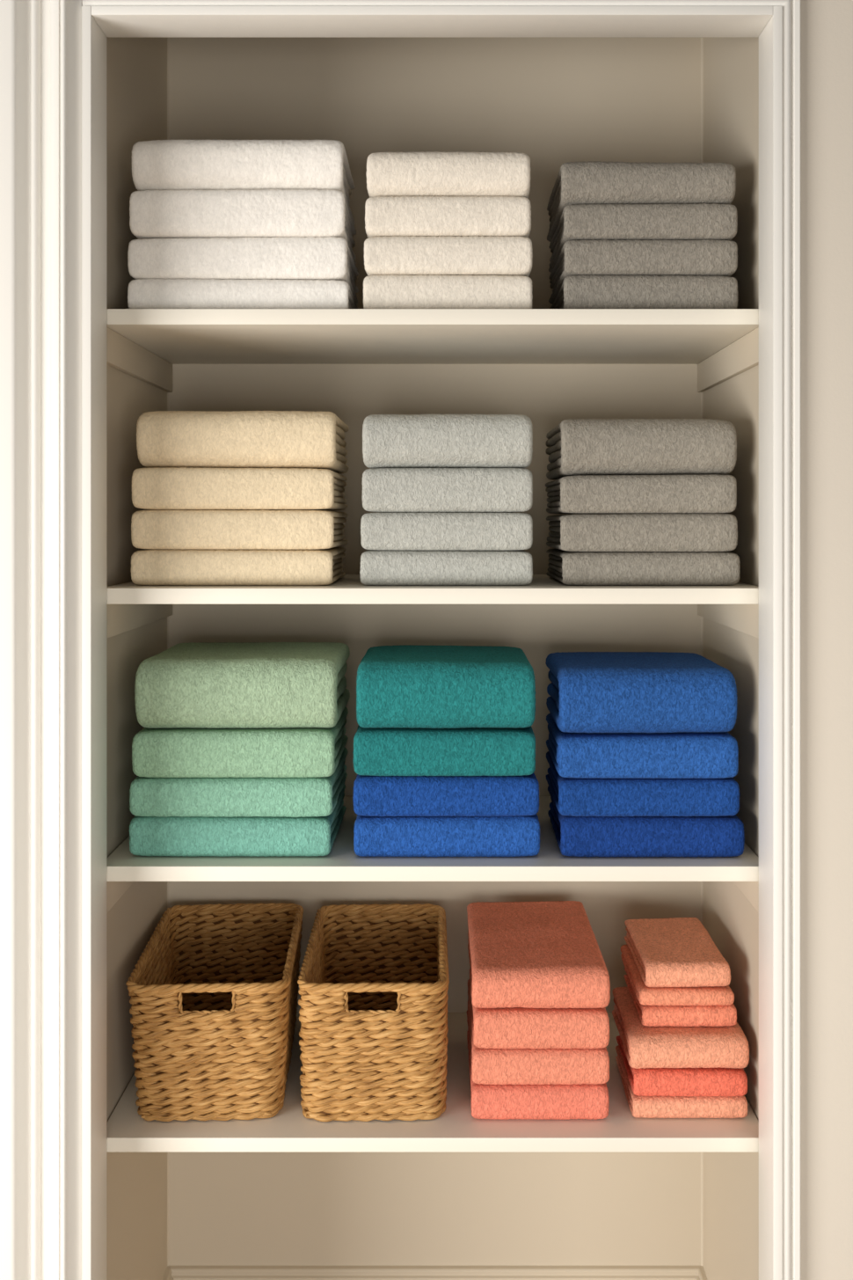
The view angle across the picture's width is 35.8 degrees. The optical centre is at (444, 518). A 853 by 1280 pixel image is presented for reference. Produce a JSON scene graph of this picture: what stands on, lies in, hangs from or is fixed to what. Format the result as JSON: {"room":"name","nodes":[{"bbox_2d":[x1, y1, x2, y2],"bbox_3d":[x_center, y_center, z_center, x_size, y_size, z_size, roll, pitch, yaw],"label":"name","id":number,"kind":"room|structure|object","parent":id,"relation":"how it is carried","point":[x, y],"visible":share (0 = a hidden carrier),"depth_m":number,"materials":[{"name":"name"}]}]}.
{"room":"linen closet","nodes":[
{"label":"linen closet","id":0,"kind":"room"},
{"bbox_2d":[106,36,167,1279],"bbox_3d":[-0.490,0.190,1.993,0.050,2.420,0.455,0,0,0],"label":"wall","id":1,"kind":"structure","parent":0,"point":[136,67],"depth_m":1.92,"materials":[{"name":"paint"}]},
{"bbox_2d":[106,881,133,913],"bbox_3d":[-0.460,0.509,1.997,0.009,0.047,0.446,0,0,0],"label":"cleat","id":2,"kind":"object","parent":1,"relation":"attached to","point":[114,889],"visible":0.04,"depth_m":1.83,"materials":[{"name":"paint"}]},
{"bbox_2d":[106,327,172,392],"bbox_3d":[-0.460,-0.236,1.997,0.009,0.047,0.446,0,0,0],"label":"cleat","id":3,"kind":"object","parent":1,"relation":"attached to","point":[124,354],"visible":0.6,"depth_m":1.97,"materials":[{"name":"paint"}]},
{"bbox_2d":[106,604,172,638],"bbox_3d":[-0.460,0.138,1.997,0.009,0.047,0.446,0,0,0],"label":"cleat","id":4,"kind":"object","parent":1,"relation":"attached to","point":[120,618],"visible":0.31,"depth_m":1.93,"materials":[{"name":"paint"}]},
{"bbox_2d":[161,1265,173,1279],"bbox_3d":[-0.458,1.327,1.995,0.014,0.146,0.451,0,0,0],"label":"baseboard","id":5,"kind":"structure","parent":1,"relation":"attached to","point":[167,1276],"depth_m":2.20,"materials":[{"name":"paint"}]},
{"bbox_2d":[169,36,701,1265],"bbox_3d":[-0.015,0.190,2.246,1.000,2.420,0.050,0,0,0],"label":"wall","id":6,"kind":"structure","parent":0,"point":[555,101],"depth_m":2.22,"materials":[{"name":"paint"}]},
{"bbox_2d":[167,36,169,1265],"bbox_3d":[-0.463,0.117,2.219,0.003,2.274,0.003,0,0,0],"label":"trim","id":7,"kind":"structure","parent":6,"relation":"attached to","point":[168,38],"depth_m":2.22,"materials":[{"name":"paint"}]},
{"bbox_2d":[106,308,759,364],"bbox_3d":[-0.015,-0.271,1.995,0.897,0.021,0.450,0,0,0],"label":"shelf board","id":8,"kind":"object","parent":6,"relation":"attached to","point":[177,336],"visible":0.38,"depth_m":1.86,"materials":[{"name":"paint"}]},
{"bbox_2d":[127,278,358,308],"bbox_3d":[-0.283,-0.307,1.936,0.304,0.049,0.251,0,0,0],"label":"folded towel","id":9,"kind":"object","parent":8,"relation":"on","point":[142,293],"visible":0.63,"depth_m":1.81,"materials":[{"name":"white fabric"}]},
{"bbox_2d":[127,236,359,304],"bbox_3d":[-0.283,-0.360,1.936,0.302,0.058,0.251,0,0,0],"label":"folded towel","id":10,"kind":"object","parent":9,"relation":"on","point":[278,258],"visible":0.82,"depth_m":1.81,"materials":[{"name":"white fabric"}]},
{"bbox_2d":[129,189,356,263],"bbox_3d":[-0.284,-0.422,1.933,0.297,0.065,0.251,0,0,0],"label":"folded towel","id":11,"kind":"object","parent":10,"relation":"on","point":[268,213],"visible":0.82,"depth_m":1.81,"materials":[{"name":"white fabric"}]},
{"bbox_2d":[131,139,355,224],"bbox_3d":[-0.284,-0.491,1.936,0.292,0.074,0.252,0,0,0],"label":"folded towel","id":12,"kind":"object","parent":11,"relation":"on","point":[157,164],"visible":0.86,"depth_m":1.81,"materials":[{"name":"white fabric"}]},
{"bbox_2d":[363,274,533,308],"bbox_3d":[0.005,-0.310,1.936,0.234,0.055,0.251,0,0,0],"label":"folded towel","id":13,"kind":"object","parent":8,"relation":"on","point":[380,291],"visible":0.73,"depth_m":1.81,"materials":[{"name":"beige fabric"}]},
{"bbox_2d":[364,235,533,277],"bbox_3d":[0.006,-0.364,1.935,0.232,0.052,0.251,0,0,0],"label":"folded towel","id":14,"kind":"object","parent":13,"relation":"on","point":[450,255],"visible":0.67,"depth_m":1.81,"materials":[{"name":"beige fabric"}]},
{"bbox_2d":[365,196,531,238],"bbox_3d":[0.006,-0.418,1.936,0.229,0.055,0.251,0,0,0],"label":"folded towel","id":15,"kind":"object","parent":14,"relation":"on","point":[391,215],"visible":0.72,"depth_m":1.81,"materials":[{"name":"beige fabric"}]},
{"bbox_2d":[365,151,531,198],"bbox_3d":[0.007,-0.478,1.936,0.228,0.065,0.252,0,0,0],"label":"folded towel","id":16,"kind":"object","parent":15,"relation":"on","point":[421,173],"visible":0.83,"depth_m":1.81,"materials":[{"name":"beige fabric"}]},
{"bbox_2d":[549,274,738,308],"bbox_3d":[0.284,-0.309,1.945,0.240,0.055,0.271,0,0,0],"label":"folded towel","id":17,"kind":"object","parent":8,"relation":"on","point":[588,291],"visible":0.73,"depth_m":1.81,"materials":[{"name":"grey fabric"}]},
{"bbox_2d":[548,239,738,304],"bbox_3d":[0.283,-0.361,1.944,0.239,0.048,0.271,0,0,0],"label":"folded towel","id":18,"kind":"object","parent":17,"relation":"on","point":[603,257],"visible":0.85,"depth_m":1.81,"materials":[{"name":"grey fabric"}]},
{"bbox_2d":[548,203,738,272],"bbox_3d":[0.283,-0.410,1.945,0.239,0.049,0.271,0,0,0],"label":"folded towel","id":19,"kind":"object","parent":18,"relation":"on","point":[701,221],"visible":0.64,"depth_m":1.81,"materials":[{"name":"grey fabric"}]},
{"bbox_2d":[547,160,736,241],"bbox_3d":[0.281,-0.465,1.943,0.241,0.061,0.271,0,0,0],"label":"folded towel","id":20,"kind":"object","parent":19,"relation":"on","point":[598,182],"visible":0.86,"depth_m":1.81,"materials":[{"name":"grey fabric"}]},
{"bbox_2d":[106,1012,759,1151],"bbox_3d":[-0.015,0.838,1.995,0.897,0.020,0.450,0,0,0],"label":"shelf board","id":21,"kind":"object","parent":6,"relation":"attached to","point":[456,1130],"visible":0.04,"depth_m":1.79,"materials":[{"name":"paint"}]},
{"bbox_2d":[125,902,303,1121],"bbox_3d":[-0.335,0.731,1.995,0.227,0.194,0.388,0,0,-3],"label":"storage basket","id":22,"kind":"object","parent":21,"relation":"on","point":[213,991],"visible":1,"depth_m":1.82,"materials":[{"name":"brown wicker"}]},
{"bbox_2d":[297,903,449,1121],"bbox_3d":[-0.101,0.731,1.994,0.211,0.194,0.383,0,0,-1],"label":"storage basket","id":23,"kind":"object","parent":21,"relation":"on","point":[373,982],"visible":1,"depth_m":1.82,"materials":[{"name":"brown wicker"}]},
{"bbox_2d":[467,1009,609,1119],"bbox_3d":[0.131,0.804,1.962,0.190,0.048,0.301,0,0,0],"label":"folded towel","id":24,"kind":"object","parent":21,"relation":"on","point":[545,1101],"visible":0.45,"depth_m":1.81,"materials":[{"name":"pink fabric"}]},
{"bbox_2d":[468,979,609,1084],"bbox_3d":[0.132,0.755,1.962,0.190,0.049,0.301,0,0,0],"label":"folded towel","id":25,"kind":"object","parent":24,"relation":"on","point":[489,1066],"visible":0.49,"depth_m":1.81,"materials":[{"name":"fabric"}]},
{"bbox_2d":[469,968,609,1048],"bbox_3d":[0.133,0.704,1.961,0.189,0.052,0.301,0,0,0],"label":"folded towel","id":26,"kind":"object","parent":25,"relation":"on","point":[499,1027],"visible":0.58,"depth_m":1.81,"materials":[{"name":"pink fabric"}]},
{"bbox_2d":[467,900,610,1008],"bbox_3d":[0.133,0.648,1.978,0.191,0.058,0.336,0,0,0],"label":"folded towel","id":27,"kind":"object","parent":26,"relation":"on","point":[529,954],"visible":1,"depth_m":1.87,"materials":[{"name":"fabric"}]},
{"bbox_2d":[614,1045,747,1118],"bbox_3d":[0.339,0.813,1.913,0.160,0.031,0.191,0,0,0],"label":"folded towel","id":28,"kind":"object","parent":21,"relation":"on","point":[648,1107],"visible":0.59,"depth_m":1.82,"materials":[{"name":"orange fabric"}]},
{"bbox_2d":[616,1035,747,1096],"bbox_3d":[0.340,0.779,1.916,0.158,0.036,0.201,0,0,0],"label":"folded towel","id":29,"kind":"object","parent":28,"relation":"on","point":[719,1081],"visible":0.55,"depth_m":1.82,"materials":[{"name":"fabric"}]},
{"bbox_2d":[612,986,749,1068],"bbox_3d":[0.339,0.737,1.918,0.165,0.048,0.206,0,0,0],"label":"folded towel","id":30,"kind":"object","parent":29,"relation":"on","point":[645,1047],"visible":0.69,"depth_m":1.82,"materials":[{"name":"pink fabric"}]},
{"bbox_2d":[623,967,737,1026],"bbox_3d":[0.345,0.699,1.950,0.135,0.030,0.201,0,0,0],"label":"folded washcloth","id":31,"kind":"object","parent":30,"relation":"on","point":[717,1015],"visible":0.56,"depth_m":1.85,"materials":[{"name":"fabric"}]},
{"bbox_2d":[621,944,734,1005],"bbox_3d":[0.340,0.672,1.950,0.135,0.024,0.201,0,0,0],"label":"folded washcloth","id":32,"kind":"object","parent":31,"relation":"on","point":[704,995],"visible":0.5,"depth_m":1.85,"materials":[{"name":"fabric"}]},
{"bbox_2d":[624,917,731,987],"bbox_3d":[0.342,0.641,1.959,0.121,0.037,0.216,0,0,0],"label":"folded washcloth","id":33,"kind":"object","parent":32,"relation":"on","point":[671,952],"visible":1,"depth_m":1.91,"materials":[{"name":"orange fabric"}]},
{"bbox_2d":[106,796,759,881],"bbox_3d":[-0.015,0.475,1.995,0.897,0.020,0.450,0,0,0],"label":"shelf board","id":34,"kind":"object","parent":6,"relation":"attached to","point":[342,864],"visible":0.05,"depth_m":1.77,"materials":[{"name":"paint"}]},
{"bbox_2d":[129,784,346,856],"bbox_3d":[-0.293,0.437,1.942,0.279,0.055,0.271,0,0,0],"label":"folded towel","id":35,"kind":"object","parent":34,"relation":"on","point":[149,836],"visible":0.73,"depth_m":1.81,"materials":[{"name":"green fabric"}]},
{"bbox_2d":[129,747,347,817],"bbox_3d":[-0.291,0.383,1.942,0.280,0.054,0.271,0,0,0],"label":"folded towel","id":36,"kind":"object","parent":35,"relation":"on","point":[164,797],"visible":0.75,"depth_m":1.81,"materials":[{"name":"green fabric"}]},
{"bbox_2d":[131,707,348,777],"bbox_3d":[-0.289,0.323,1.941,0.279,0.064,0.271,0,0,0],"label":"folded towel","id":37,"kind":"object","parent":36,"relation":"on","point":[179,752],"visible":0.75,"depth_m":1.81,"materials":[{"name":"green fabric"}]},
{"bbox_2d":[134,642,350,728],"bbox_3d":[-0.286,0.241,1.939,0.279,0.098,0.271,0,0,0],"label":"folded towel","id":38,"kind":"object","parent":37,"relation":"on","point":[191,684],"visible":1,"depth_m":1.81,"materials":[{"name":"green fabric"}]},
{"bbox_2d":[353,813,540,856],"bbox_3d":[0.003,0.436,1.935,0.256,0.056,0.261,0,0,0],"label":"folded towel","id":39,"kind":"object","parent":34,"relation":"on","point":[517,836],"visible":0.7,"depth_m":1.81,"materials":[{"name":"blue fabric"}]},
{"bbox_2d":[352,772,539,816],"bbox_3d":[0.002,0.381,1.935,0.256,0.055,0.261,0,0,0],"label":"folded towel","id":40,"kind":"object","parent":39,"relation":"on","point":[373,795],"visible":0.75,"depth_m":1.81,"materials":[{"name":"blue fabric"}]},
{"bbox_2d":[352,725,535,775],"bbox_3d":[0.001,0.322,1.935,0.252,0.062,0.261,0,0,0],"label":"folded towel","id":41,"kind":"object","parent":40,"relation":"on","point":[390,751],"visible":0.8,"depth_m":1.81,"materials":[{"name":"teal fabric"}]},
{"bbox_2d":[356,644,535,728],"bbox_3d":[0.002,0.243,1.935,0.248,0.095,0.261,0,0,0],"label":"folded towel","id":42,"kind":"object","parent":41,"relation":"on","point":[402,686],"visible":1,"depth_m":1.81,"materials":[{"name":"teal fabric"}]},
{"bbox_2d":[548,786,745,857],"bbox_3d":[0.286,0.436,1.926,0.252,0.056,0.246,0,0,0],"label":"folded towel","id":43,"kind":"object","parent":34,"relation":"on","point":[721,836],"visible":0.72,"depth_m":1.80,"materials":[{"name":"blue fabric"}]},
{"bbox_2d":[546,751,739,816],"bbox_3d":[0.281,0.383,1.927,0.249,0.051,0.246,0,0,0],"label":"folded towel","id":44,"kind":"object","parent":43,"relation":"on","point":[572,796],"visible":0.74,"depth_m":1.81,"materials":[{"name":"blue fabric"}]},
{"bbox_2d":[546,713,738,778],"bbox_3d":[0.281,0.327,1.929,0.249,0.059,0.246,0,0,0],"label":"folded towel","id":45,"kind":"object","parent":44,"relation":"on","point":[574,755],"visible":0.82,"depth_m":1.81,"materials":[{"name":"blue fabric"}]},
{"bbox_2d":[545,651,738,733],"bbox_3d":[0.280,0.252,1.930,0.246,0.092,0.246,0,0,0],"label":"folded towel","id":46,"kind":"object","parent":45,"relation":"on","point":[647,692],"visible":1,"depth_m":1.81,"materials":[{"name":"blue fabric"}]},
{"bbox_2d":[106,574,759,604],"bbox_3d":[-0.015,0.103,1.995,0.897,0.022,0.450,0,0,0],"label":"shelf board","id":47,"kind":"object","parent":6,"relation":"attached to","point":[544,588],"visible":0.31,"depth_m":1.77,"materials":[{"name":"paint"}]},
{"bbox_2d":[130,547,345,585],"bbox_3d":[-0.292,0.067,1.948,0.278,0.050,0.271,0,0,0],"label":"folded towel","id":48,"kind":"object","parent":47,"relation":"on","point":[317,566],"visible":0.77,"depth_m":1.81,"materials":[{"name":"beige fabric"}]},
{"bbox_2d":[131,509,348,549],"bbox_3d":[-0.291,0.015,1.949,0.280,0.055,0.271,0,0,0],"label":"folded towel","id":49,"kind":"object","parent":48,"relation":"on","point":[160,529],"visible":1,"depth_m":1.82,"materials":[{"name":"beige fabric"}]},
{"bbox_2d":[131,467,347,510],"bbox_3d":[-0.291,-0.043,1.948,0.279,0.058,0.271,0,0,0],"label":"folded towel","id":50,"kind":"object","parent":49,"relation":"on","point":[155,487],"visible":0.87,"depth_m":1.81,"materials":[{"name":"beige fabric"}]},
{"bbox_2d":[136,410,349,473],"bbox_3d":[-0.287,-0.112,1.951,0.276,0.081,0.271,0,0,0],"label":"folded towel","id":51,"kind":"object","parent":50,"relation":"on","point":[199,439],"visible":0.92,"depth_m":1.82,"materials":[{"name":"beige fabric"}]},
{"bbox_2d":[359,549,533,585],"bbox_3d":[0.002,0.068,1.943,0.239,0.048,0.261,0,0,0],"label":"folded towel","id":52,"kind":"object","parent":47,"relation":"on","point":[378,567],"visible":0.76,"depth_m":1.81,"materials":[{"name":"grey fabric"}]},
{"bbox_2d":[360,512,533,550],"bbox_3d":[0.004,0.017,1.944,0.238,0.052,0.261,0,0,0],"label":"folded towel","id":53,"kind":"object","parent":52,"relation":"on","point":[381,531],"visible":1,"depth_m":1.81,"materials":[{"name":"grey fabric"}]},
{"bbox_2d":[361,468,533,512],"bbox_3d":[0.005,-0.040,1.947,0.237,0.061,0.261,0,0,0],"label":"folded towel","id":54,"kind":"object","parent":53,"relation":"on","point":[384,490],"visible":0.98,"depth_m":1.82,"materials":[{"name":"grey fabric"}]},
{"bbox_2d":[362,413,533,468],"bbox_3d":[0.005,-0.110,1.945,0.236,0.076,0.261,0,0,0],"label":"folded towel","id":55,"kind":"object","parent":54,"relation":"on","point":[389,441],"visible":0.88,"depth_m":1.82,"materials":[{"name":"grey fabric"}]},
{"bbox_2d":[546,548,740,585],"bbox_3d":[0.285,0.069,1.955,0.245,0.046,0.281,0,0,0],"label":"folded towel","id":56,"kind":"object","parent":47,"relation":"on","point":[583,568],"visible":0.8,"depth_m":1.82,"materials":[{"name":"grey fabric"}]},
{"bbox_2d":[546,513,738,551],"bbox_3d":[0.282,0.019,1.954,0.245,0.053,0.281,0,0,0],"label":"folded towel","id":57,"kind":"object","parent":56,"relation":"on","point":[585,532],"visible":0.98,"depth_m":1.81,"materials":[{"name":"grey fabric"}]},
{"bbox_2d":[545,474,737,513],"bbox_3d":[0.281,-0.035,1.954,0.244,0.054,0.281,0,0,0],"label":"folded towel","id":58,"kind":"object","parent":57,"relation":"on","point":[704,493],"visible":0.94,"depth_m":1.82,"materials":[{"name":"grey fabric"}]},
{"bbox_2d":[545,418,737,479],"bbox_3d":[0.282,-0.102,1.956,0.243,0.080,0.281,0,0,0],"label":"folded towel","id":59,"kind":"object","parent":58,"relation":"on","point":[577,447],"visible":0.91,"depth_m":1.82,"materials":[{"name":"grey fabric"}]},
{"bbox_2d":[168,1265,702,1279],"bbox_3d":[-0.015,1.327,2.214,0.900,0.146,0.014,0,0,0],"label":"baseboard","id":60,"kind":"structure","parent":6,"relation":"attached to","point":[178,1272],"depth_m":2.21,"materials":[{"name":"paint"}]},
{"bbox_2d":[701,36,703,1266],"bbox_3d":[0.433,0.117,2.219,0.003,2.274,0.003,0,0,0],"label":"trim","id":61,"kind":"structure","parent":6,"relation":"attached to","point":[702,38],"depth_m":2.22,"materials":[{"name":"paint"}]},
{"bbox_2d":[703,36,759,1279],"bbox_3d":[0.460,0.190,1.993,0.050,2.420,0.455,0,0,0],"label":"wall","id":62,"kind":"structure","parent":0,"point":[731,64],"depth_m":1.95,"materials":[{"name":"paint"}]},
{"bbox_2d":[696,1265,708,1279],"bbox_3d":[0.428,1.327,1.995,0.014,0.146,0.451,0,0,0],"label":"baseboard","id":63,"kind":"structure","parent":62,"relation":"attached to","point":[702,1276],"depth_m":2.20,"materials":[{"name":"paint"}]},
{"bbox_2d":[697,327,759,392],"bbox_3d":[0.430,-0.236,1.997,0.009,0.047,0.446,0,0,0],"label":"cleat","id":64,"kind":"object","parent":62,"relation":"attached to","point":[742,354],"visible":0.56,"depth_m":1.97,"materials":[{"name":"paint"}]},
{"bbox_2d":[697,604,759,637],"bbox_3d":[0.430,0.138,1.997,0.009,0.047,0.446,0,0,0],"label":"cleat","id":65,"kind":"object","parent":62,"relation":"attached to","point":[742,618],"visible":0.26,"depth_m":1.93,"materials":[{"name":"paint"}]},
{"bbox_2d":[734,881,759,913],"bbox_3d":[0.430,0.509,1.997,0.009,0.047,0.446,0,0,0],"label":"cleat","id":66,"kind":"object","parent":62,"relation":"attached to","point":[750,889],"visible":0.02,"depth_m":1.83,"materials":[{"name":"paint"}]},
{"bbox_2d":[759,6,782,1279],"bbox_3d":[0.426,0.372,1.728,0.012,2.056,0.080,0,0,0],"label":"trim","id":67,"kind":"structure","parent":62,"relation":"attached to","point":[771,40],"depth_m":1.71,"materials":[{"name":"white paint"}]},
{"bbox_2d":[800,0,852,1279],"bbox_3d":[1.316,0.100,1.739,1.768,2.600,0.054,0,0,0],"label":"wall","id":68,"kind":"structure","parent":0,"point":[826,25],"depth_m":1.71,"materials":[{"name":"paint"}]},
{"bbox_3d":[-1.331,0.100,1.739,1.737,2.600,0.054,0,0,0],"label":"wall","id":69,"kind":"structure","parent":0,"visible":0},
{"bbox_2d":[0,0,82,1279],"bbox_3d":[-0.512,0.110,1.692,0.119,2.580,0.040,0,0,0],"label":"trim","id":70,"kind":"structure","parent":69,"relation":"attached to","point":[40,40],"depth_m":1.68,"materials":[{"name":"white paint"}]},
{"bbox_2d":[81,6,106,1279],"bbox_3d":[-0.457,0.372,1.728,0.012,2.056,0.080,0,0,0],"label":"trim","id":71,"kind":"structure","parent":69,"relation":"attached to","point":[93,39],"depth_m":1.70,"materials":[{"name":"white paint"}]},
{"bbox_3d":[-0.015,-0.928,1.739,0.896,0.544,0.054,0,0,0],"label":"wall","id":72,"kind":"structure","parent":0,"visible":0},
{"bbox_2d":[91,6,773,37],"bbox_3d":[-0.015,-0.650,1.728,0.872,0.012,0.080,0,0,0],"label":"trim","id":73,"kind":"structure","parent":72,"relation":"attached to","point":[114,21],"depth_m":1.70,"materials":[{"name":"white paint"}]},
{"bbox_2d":[81,0,800,1279],"bbox_3d":[-0.003,0.359,1.701,0.921,2.081,0.021,0,0,0],"label":"trim","id":74,"kind":"structure","parent":72,"relation":"attached to","point":[791,8],"depth_m":1.69,"materials":[{"name":"white paint"}]}
]}

